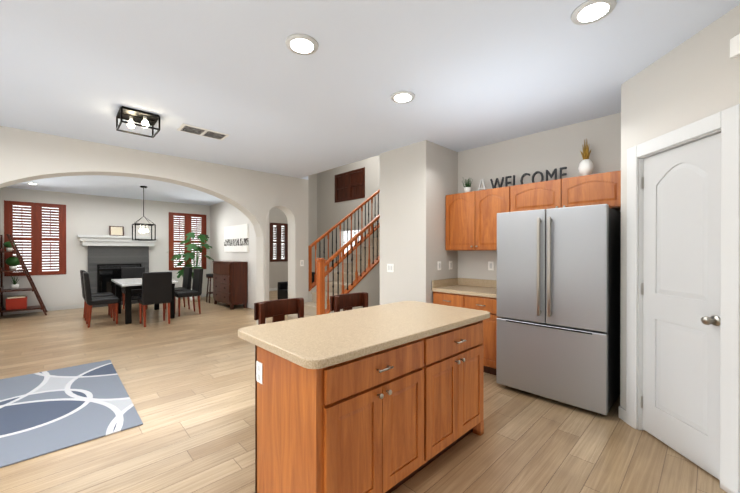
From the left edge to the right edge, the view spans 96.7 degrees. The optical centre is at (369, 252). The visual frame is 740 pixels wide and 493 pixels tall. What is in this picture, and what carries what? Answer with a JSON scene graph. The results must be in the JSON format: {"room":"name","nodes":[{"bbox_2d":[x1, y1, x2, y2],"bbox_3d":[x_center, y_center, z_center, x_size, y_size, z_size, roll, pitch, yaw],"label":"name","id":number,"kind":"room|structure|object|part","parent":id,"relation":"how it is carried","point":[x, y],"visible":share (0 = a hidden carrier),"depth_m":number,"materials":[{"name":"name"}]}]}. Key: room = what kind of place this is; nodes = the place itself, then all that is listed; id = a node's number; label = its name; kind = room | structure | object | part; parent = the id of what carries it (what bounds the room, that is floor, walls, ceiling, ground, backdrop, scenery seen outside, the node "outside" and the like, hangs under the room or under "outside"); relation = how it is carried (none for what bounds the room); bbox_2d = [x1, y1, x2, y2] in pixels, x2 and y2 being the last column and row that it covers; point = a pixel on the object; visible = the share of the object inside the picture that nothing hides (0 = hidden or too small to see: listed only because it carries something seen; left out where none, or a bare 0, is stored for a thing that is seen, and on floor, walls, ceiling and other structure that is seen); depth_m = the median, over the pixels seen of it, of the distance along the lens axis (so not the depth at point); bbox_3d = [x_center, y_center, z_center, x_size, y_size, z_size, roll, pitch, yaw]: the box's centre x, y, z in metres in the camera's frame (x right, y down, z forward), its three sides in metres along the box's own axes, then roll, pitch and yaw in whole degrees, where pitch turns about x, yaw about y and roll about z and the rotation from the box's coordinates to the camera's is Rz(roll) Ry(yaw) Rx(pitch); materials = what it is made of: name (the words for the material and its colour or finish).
{"room":"kitchen","nodes":[
{"label":"kitchen","id":0,"kind":"room"},
{"bbox_2d":[0,191,0,315],"bbox_3d":[-6.351,-0.017,5.269,0.200,2.780,4.920,0,0,-44],"label":"wall","id":1,"kind":"structure","parent":0,"point":[0,234],"depth_m":7.09,"materials":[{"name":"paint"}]},
{"bbox_2d":[0,126,308,324],"bbox_3d":[-4.502,-0.010,3.440,8.890,2.780,0.280,0,0,-44],"label":"wall","id":2,"kind":"structure","parent":0,"point":[254,196],"depth_m":4.98,"materials":[{"name":"paint"}]},
{"bbox_2d":[0,174,316,307],"bbox_3d":[-6.633,-1.440,8.543,12.900,5.600,0.200,0,0,-44],"label":"wall","id":3,"kind":"structure","parent":0,"point":[91,215],"depth_m":8.30,"materials":[{"name":"paint"}]},
{"bbox_2d":[4,200,65,275],"bbox_3d":[-7.604,-0.301,7.502,0.990,1.650,0.080,0,0,-44],"label":"window shutter","id":4,"kind":"object","parent":3,"relation":"attached to","point":[36,239],"visible":0.9,"depth_m":7.49,"materials":[{"name":"brown wood"}]},
{"bbox_2d":[3,304,83,314],"bbox_3d":[-7.468,1.316,7.605,1.420,0.095,0.012,0,0,-44],"label":"baseboard","id":5,"kind":"structure","parent":3,"relation":"attached to","point":[55,308],"depth_m":7.65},
{"bbox_2d":[169,212,205,270],"bbox_3d":[-5.352,-0.310,9.668,1.000,1.650,0.080,0,0,-44],"label":"window shutter","id":6,"kind":"object","parent":3,"relation":"attached to","point":[186,222],"visible":0.67,"depth_m":9.60,"materials":[{"name":"brown wood"}]},
{"bbox_2d":[176,294,208,299],"bbox_3d":[-5.485,1.308,9.511,1.540,0.095,0.012,0,0,-44],"label":"baseboard","id":7,"kind":"structure","parent":3,"relation":"attached to","point":[202,295],"depth_m":9.90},
{"bbox_2d":[210,294,253,308],"bbox_3d":[-3.669,1.311,8.782,0.012,0.095,3.580,0,0,-44],"label":"baseboard","id":8,"kind":"structure","parent":3,"relation":"attached to","point":[211,295],"depth_m":8.05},
{"bbox_2d":[270,223,287,261],"bbox_3d":[-3.243,-0.353,11.695,0.710,1.360,0.080,0,0,-44],"label":"window shutter","id":9,"kind":"object","parent":3,"relation":"attached to","point":[278,239],"visible":1,"depth_m":11.66,"materials":[{"name":"brown wood"}]},
{"bbox_2d":[210,201,268,304],"bbox_3d":[-3.230,-0.030,8.408,0.170,2.780,5.120,0,0,-44],"label":"wall","id":10,"kind":"structure","parent":0,"point":[223,214],"depth_m":8.59,"materials":[{"name":"paint"}]},
{"bbox_3d":[-3.517,-0.356,8.603,0.029,0.690,1.520,0,0,-44],"label":"canvas picture","id":11,"kind":"part","parent":10,"relation":"part of"},
{"bbox_2d":[317,155,379,270],"bbox_3d":[0.648,-1.447,10.133,0.200,5.600,7.600,0,0,-44],"label":"wall","id":12,"kind":"structure","parent":0,"point":[326,190],"depth_m":11.84,"materials":[{"name":"paint"}]},
{"bbox_2d":[335,167,364,202],"bbox_3d":[-0.709,-2.302,11.425,0.080,1.000,1.610,0,0,-44],"label":"window shutter","id":13,"kind":"object","parent":12,"relation":"attached to","point":[349,185],"visible":0.98,"depth_m":11.36,"materials":[{"name":"brown wood"}]},
{"bbox_2d":[339,228,360,248],"bbox_3d":[-0.653,-0.227,11.419,0.060,1.150,1.250,0,0,-44],"label":"window","id":14,"kind":"structure","parent":12,"relation":"in","point":[346,230],"depth_m":11.55,"materials":[{"name":"white glass"}]},
{"bbox_2d":[0,290,726,492],"bbox_3d":[-2.158,1.417,4.117,13.200,0.080,15.200,0,0,-44],"label":"floor","id":15,"kind":"structure","parent":0,"point":[187,377],"depth_m":2.50,"materials":[{"name":"brown wood"}]},
{"bbox_2d":[0,234,46,315],"bbox_3d":[-7.459,0.495,7.091,0.715,1.740,0.560,0,0,-44],"label":"ladder shelf","id":16,"kind":"object","parent":15,"relation":"on","point":[17,303],"visible":1,"depth_m":6.95,"materials":[{"name":"brown wood"}]},
{"bbox_2d":[0,360,142,467],"bbox_3d":[-3.671,1.379,2.350,3.070,0.012,2.150,0,0,-44],"label":"rug","id":17,"kind":"object","parent":15,"relation":"on","point":[45,412],"visible":0.98,"depth_m":2.85,"materials":[{"name":"fabric"}]},
{"bbox_2d":[80,270,113,320],"bbox_3d":[-5.674,0.867,6.838,0.514,1.001,0.470,0,0,-44],"label":"dining chair","id":18,"kind":"object","parent":15,"relation":"on","point":[110,308],"visible":0.6,"depth_m":6.77,"materials":[{"name":"black leather"}]},
{"bbox_2d":[82,272,119,327],"bbox_3d":[-5.120,0.869,6.262,0.514,1.001,0.470,0,0,-44],"label":"dining chair","id":19,"kind":"object","parent":15,"relation":"on","point":[90,300],"visible":1,"depth_m":6.07,"materials":[{"name":"black leather"}]},
{"bbox_2d":[77,235,157,307],"bbox_3d":[-6.408,0.470,8.440,1.630,1.780,0.270,0,0,-44],"label":"fireplace","id":20,"kind":"object","parent":15,"relation":"on","point":[110,257],"visible":0.73,"depth_m":8.32,"materials":[{"name":"tile"}]},
{"bbox_2d":[109,226,123,235],"bbox_3d":[-6.495,-0.545,8.433,0.300,0.250,0.093,0,0,-44],"label":"framed picture","id":21,"kind":"object","parent":20,"relation":"on","point":[116,230],"visible":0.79,"depth_m":8.42,"materials":[{"name":"brown wood"}]},
{"bbox_2d":[121,267,147,309],"bbox_3d":[-5.605,0.863,7.844,0.470,1.001,0.514,0,0,-44],"label":"dining chair","id":22,"kind":"object","parent":15,"relation":"on","point":[131,272],"visible":0.5,"depth_m":7.89,"materials":[{"name":"black leather"}]},
{"bbox_2d":[111,278,178,323],"bbox_3d":[-4.858,0.983,7.068,0.950,0.765,1.600,0,0,-44],"label":"dining table","id":23,"kind":"object","parent":15,"relation":"on","point":[128,284],"visible":0.65,"depth_m":6.77,"materials":[{"name":"wood"}]},
{"bbox_2d":[138,272,171,326],"bbox_3d":[-4.112,0.869,6.292,0.470,1.001,0.514,0,0,-44],"label":"dining chair","id":24,"kind":"object","parent":15,"relation":"on","point":[156,287],"visible":1,"depth_m":6.12,"materials":[{"name":"black leather"}]},
{"bbox_2d":[165,267,191,308],"bbox_3d":[-4.597,0.863,7.874,0.514,1.001,0.470,0,0,-44],"label":"dining chair","id":25,"kind":"object","parent":15,"relation":"on","point":[187,278],"visible":0.48,"depth_m":7.86,"materials":[{"name":"black leather"}]},
{"bbox_2d":[175,268,202,315],"bbox_3d":[-4.043,0.865,7.297,0.514,1.001,0.470,0,0,-44],"label":"dining chair","id":26,"kind":"object","parent":15,"relation":"on","point":[196,290],"visible":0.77,"depth_m":7.26,"materials":[{"name":"black leather"}]},
{"bbox_2d":[171,232,213,300],"bbox_3d":[-4.901,0.382,9.115,1.196,1.951,1.102,0,0,-44],"label":"monstera plant","id":27,"kind":"object","parent":15,"relation":"on","point":[196,247],"visible":0.69,"depth_m":8.97,"materials":[{"name":"green plant"}]},
{"bbox_2d":[206,274,212,302],"bbox_3d":[-4.284,0.974,8.952,0.320,0.771,0.320,0,0,-44],"label":"stool","id":28,"kind":"object","parent":15,"relation":"on","point":[208,276],"visible":0.6,"depth_m":8.81,"materials":[{"name":"black leather"}]},
{"bbox_2d":[212,261,247,309],"bbox_3d":[-3.584,0.795,8.349,0.446,1.130,1.220,0,0,-44],"label":"dresser","id":29,"kind":"object","parent":15,"relation":"on","point":[230,283],"visible":1,"depth_m":7.99,"materials":[{"name":"brown wood"}]},
{"bbox_2d":[254,298,303,324],"bbox_3d":[-0.597,0.884,2.505,0.420,1.000,0.455,0,0,-44],"label":"stool","id":30,"kind":"object","parent":15,"relation":"on","point":[278,310],"visible":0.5,"depth_m":2.64,"materials":[{"name":"brown wood"}]},
{"bbox_2d":[278,272,314,298],"bbox_3d":[-1.852,0.930,8.363,0.690,0.860,0.800,0,0,-44],"label":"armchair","id":31,"kind":"object","parent":15,"relation":"on","point":[282,290],"visible":0.08,"depth_m":8.31,"materials":[{"name":"black leather"}]},
{"bbox_2d":[287,223,379,319],"bbox_3d":[0.344,-0.270,7.217,4.283,3.270,1.214,0,0,-44],"label":"stair","id":32,"kind":"structure","parent":15,"relation":"on","point":[368,281],"depth_m":6.38,"materials":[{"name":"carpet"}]},
{"bbox_2d":[308,189,379,314],"bbox_3d":[0.322,-0.664,7.175,4.270,4.058,1.187,0,0,-44],"label":"stair railing","id":33,"kind":"object","parent":32,"relation":"on","point":[319,274],"visible":0.52,"depth_m":5.99,"materials":[{"name":"brown wood"}]},
{"bbox_2d":[330,292,367,311],"bbox_3d":[-0.066,0.883,2.877,0.420,1.000,0.455,0,0,-44],"label":"stool","id":34,"kind":"object","parent":15,"relation":"on","point":[347,301],"visible":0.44,"depth_m":3.02,"materials":[{"name":"brown wood"}]},
{"bbox_2d":[255,317,489,492],"bbox_3d":[0.119,0.945,2.181,1.538,0.880,0.665,0,0,-44],"label":"kitchen island","id":35,"kind":"object","parent":15,"relation":"on","point":[385,398],"depth_m":1.74,"materials":[{"name":"brown wood"}]},
{"bbox_2d":[238,301,489,372],"bbox_3d":[0.066,0.484,2.277,1.670,0.042,0.840,0,0,-44],"label":"island countertop","id":36,"kind":"structure","parent":35,"relation":"on","point":[308,343],"depth_m":1.95,"materials":[{"name":"beige stone"}]},
{"bbox_2d":[432,278,497,374],"bbox_3d":[1.313,0.868,4.064,0.646,1.020,0.913,0,0,-44],"label":"base cabinet","id":37,"kind":"object","parent":15,"relation":"on","point":[476,294],"visible":0.42,"depth_m":3.83,"materials":[{"name":"brown wood"}]},
{"bbox_2d":[496,204,620,414],"bbox_3d":[1.883,0.491,3.283,0.865,1.780,0.930,0,0,-44],"label":"fridge","id":38,"kind":"object","parent":15,"relation":"on","point":[558,298],"visible":1,"depth_m":2.95,"materials":[{"name":"silver metal"}]},
{"bbox_2d":[0,0,739,205],"bbox_3d":[-3.438,-1.522,2.875,9.650,0.250,15.200,0,0,-44],"label":"ceiling","id":39,"kind":"structure","parent":0,"point":[470,74],"depth_m":2.55,"materials":[{"name":"paint"}]},
{"bbox_2d":[116,106,159,137],"bbox_3d":[-2.364,-1.321,3.353,0.324,0.156,0.324,0,0,-44],"label":"flush-mount light","id":40,"kind":"object","parent":39,"relation":"attached to","point":[143,118],"visible":1,"depth_m":3.33,"materials":[{"name":"black metal"}]},
{"bbox_2d":[132,186,155,240],"bbox_3d":[-4.858,-0.835,7.061,0.368,1.158,0.368,0,0,-44],"label":"pendant lantern","id":41,"kind":"object","parent":39,"relation":"hanging from","point":[144,225],"visible":1,"depth_m":7.05,"materials":[{"name":"black metal"}]},
{"bbox_2d":[177,124,228,139],"bbox_3d":[-1.937,-1.394,3.833,0.500,0.013,0.250,0,0,-44],"label":"ceiling vent","id":42,"kind":"object","parent":39,"relation":"in","point":[191,129],"visible":0.98,"depth_m":3.81,"materials":[{"name":"white metal"}]},
{"bbox_2d":[285,34,318,54],"bbox_3d":[-0.456,-1.387,2.205,0.220,0.014,0.220,0,0,-44],"label":"recessed light","id":43,"kind":"object","parent":39,"relation":"in","point":[302,44],"visible":0.94,"depth_m":2.19,"materials":[{"name":"beige plastic"}]},
{"bbox_2d":[391,91,414,102],"bbox_3d":[0.294,-1.391,2.954,0.220,0.014,0.220,0,0,-44],"label":"recessed light","id":44,"kind":"object","parent":39,"relation":"in","point":[402,96],"visible":0.96,"depth_m":2.93,"materials":[{"name":"beige plastic"}]},
{"bbox_2d":[571,0,616,24],"bbox_3d":[1.285,-1.386,1.895,0.220,0.014,0.220,0,0,-44],"label":"recessed light","id":45,"kind":"object","parent":39,"relation":"in","point":[588,12],"visible":0.98,"depth_m":1.88,"materials":[{"name":"beige plastic"}]},
{"bbox_2d":[380,140,457,304],"bbox_3d":[0.757,-0.015,4.729,0.940,2.780,0.810,0,0,-44],"label":"wall column","id":46,"kind":"structure","parent":0,"point":[418,182],"depth_m":4.34,"materials":[{"name":"paint"}]},
{"bbox_2d":[387,264,393,271],"bbox_3d":[0.280,0.216,4.542,0.009,0.115,0.120,0,0,-44],"label":"switch plate","id":47,"kind":"object","parent":46,"relation":"attached to","point":[390,267],"visible":1,"depth_m":4.54,"materials":[{"name":"white plastic"}]},
{"bbox_2d":[458,113,617,279],"bbox_3d":[2.039,-0.012,3.930,0.200,2.780,2.120,0,0,-44],"label":"wall","id":48,"kind":"structure","parent":0,"point":[551,150],"depth_m":3.90,"materials":[{"name":"paint"}]},
{"bbox_2d":[445,186,508,249],"bbox_3d":[1.416,-0.393,4.186,0.322,0.740,0.865,0,0,-44],"label":"upper cabinet","id":49,"kind":"object","parent":48,"relation":"attached to","point":[471,221],"depth_m":4.08,"materials":[{"name":"brown wood"}]},
{"bbox_2d":[462,178,472,192],"bbox_3d":[1.294,-0.881,4.341,0.131,0.235,0.118,0,0,-44],"label":"decorative plant","id":50,"kind":"object","parent":49,"relation":"on","point":[467,187],"visible":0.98,"depth_m":4.32,"materials":[{"name":"green plant"}]},
{"bbox_2d":[478,179,485,190],"bbox_3d":[1.444,-0.856,4.242,0.020,0.185,0.120,0,0,-44],"label":"decorative piece","id":51,"kind":"object","parent":49,"relation":"on","point":[481,182],"visible":0.76,"depth_m":4.24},
{"bbox_2d":[488,261,493,269],"bbox_3d":[1.569,0.177,4.269,0.009,0.115,0.075,0,0,-44],"label":"electrical outlet plate","id":52,"kind":"object","parent":48,"relation":"attached to","point":[490,265],"visible":1,"depth_m":4.27,"materials":[{"name":"white plastic"}]},
{"bbox_2d":[509,170,620,211],"bbox_3d":[2.081,-0.590,3.493,0.322,0.340,1.055,0,0,-44],"label":"upper cabinet","id":53,"kind":"object","parent":48,"relation":"attached to","point":[601,188],"depth_m":3.33,"materials":[{"name":"brown wood"}]},
{"bbox_2d":[490,167,566,187],"bbox_3d":[1.826,-0.844,3.860,0.024,0.164,0.860,0,0,-44],"label":"welcome sign","id":54,"kind":"object","parent":53,"relation":"on","point":[525,174],"visible":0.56,"depth_m":3.79,"materials":[{"name":"black metal"}]},
{"bbox_2d":[578,139,592,175],"bbox_3d":[2.212,-0.959,3.371,0.133,0.400,0.133,0,0,-44],"label":"vase","id":55,"kind":"object","parent":53,"relation":"on","point":[585,167],"visible":0.92,"depth_m":3.34,"materials":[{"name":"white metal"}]},
{"bbox_2d":[618,113,620,211],"bbox_3d":[2.373,-0.008,2.933,0.660,2.780,0.120,0,0,-44],"label":"wall","id":56,"kind":"structure","parent":0,"point":[619,114],"depth_m":3.30,"materials":[{"name":"paint"}]},
{"bbox_2d":[620,4,739,409],"bbox_3d":[2.128,-0.002,1.447,0.120,2.780,2.600,0,0,1],"label":"wall","id":57,"kind":"structure","parent":0,"point":[694,78],"depth_m":2.24,"materials":[{"name":"paint"}]},
{"bbox_2d":[619,406,625,421],"bbox_3d":[2.062,1.341,1.454,0.012,0.095,2.600,0,0,1],"label":"baseboard","id":58,"kind":"structure","parent":57,"relation":"attached to","point":[622,413],"depth_m":2.71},
{"bbox_2d":[626,104,739,492],"bbox_3d":[2.120,0.278,2.246,0.171,2.215,0.825,0,0,1],"label":"door","id":59,"kind":"structure","parent":57,"relation":"attached to","point":[683,342],"depth_m":2.18,"materials":[{"name":"white wood"}]},
{"bbox_2d":[730,34,739,57],"bbox_3d":[2.061,-1.158,1.824,0.030,0.110,0.100,0,0,1],"label":"sensor","id":60,"kind":"object","parent":57,"relation":"attached to","point":[735,47],"visible":0.96,"depth_m":1.84,"materials":[{"name":"white plastic"}]}
]}

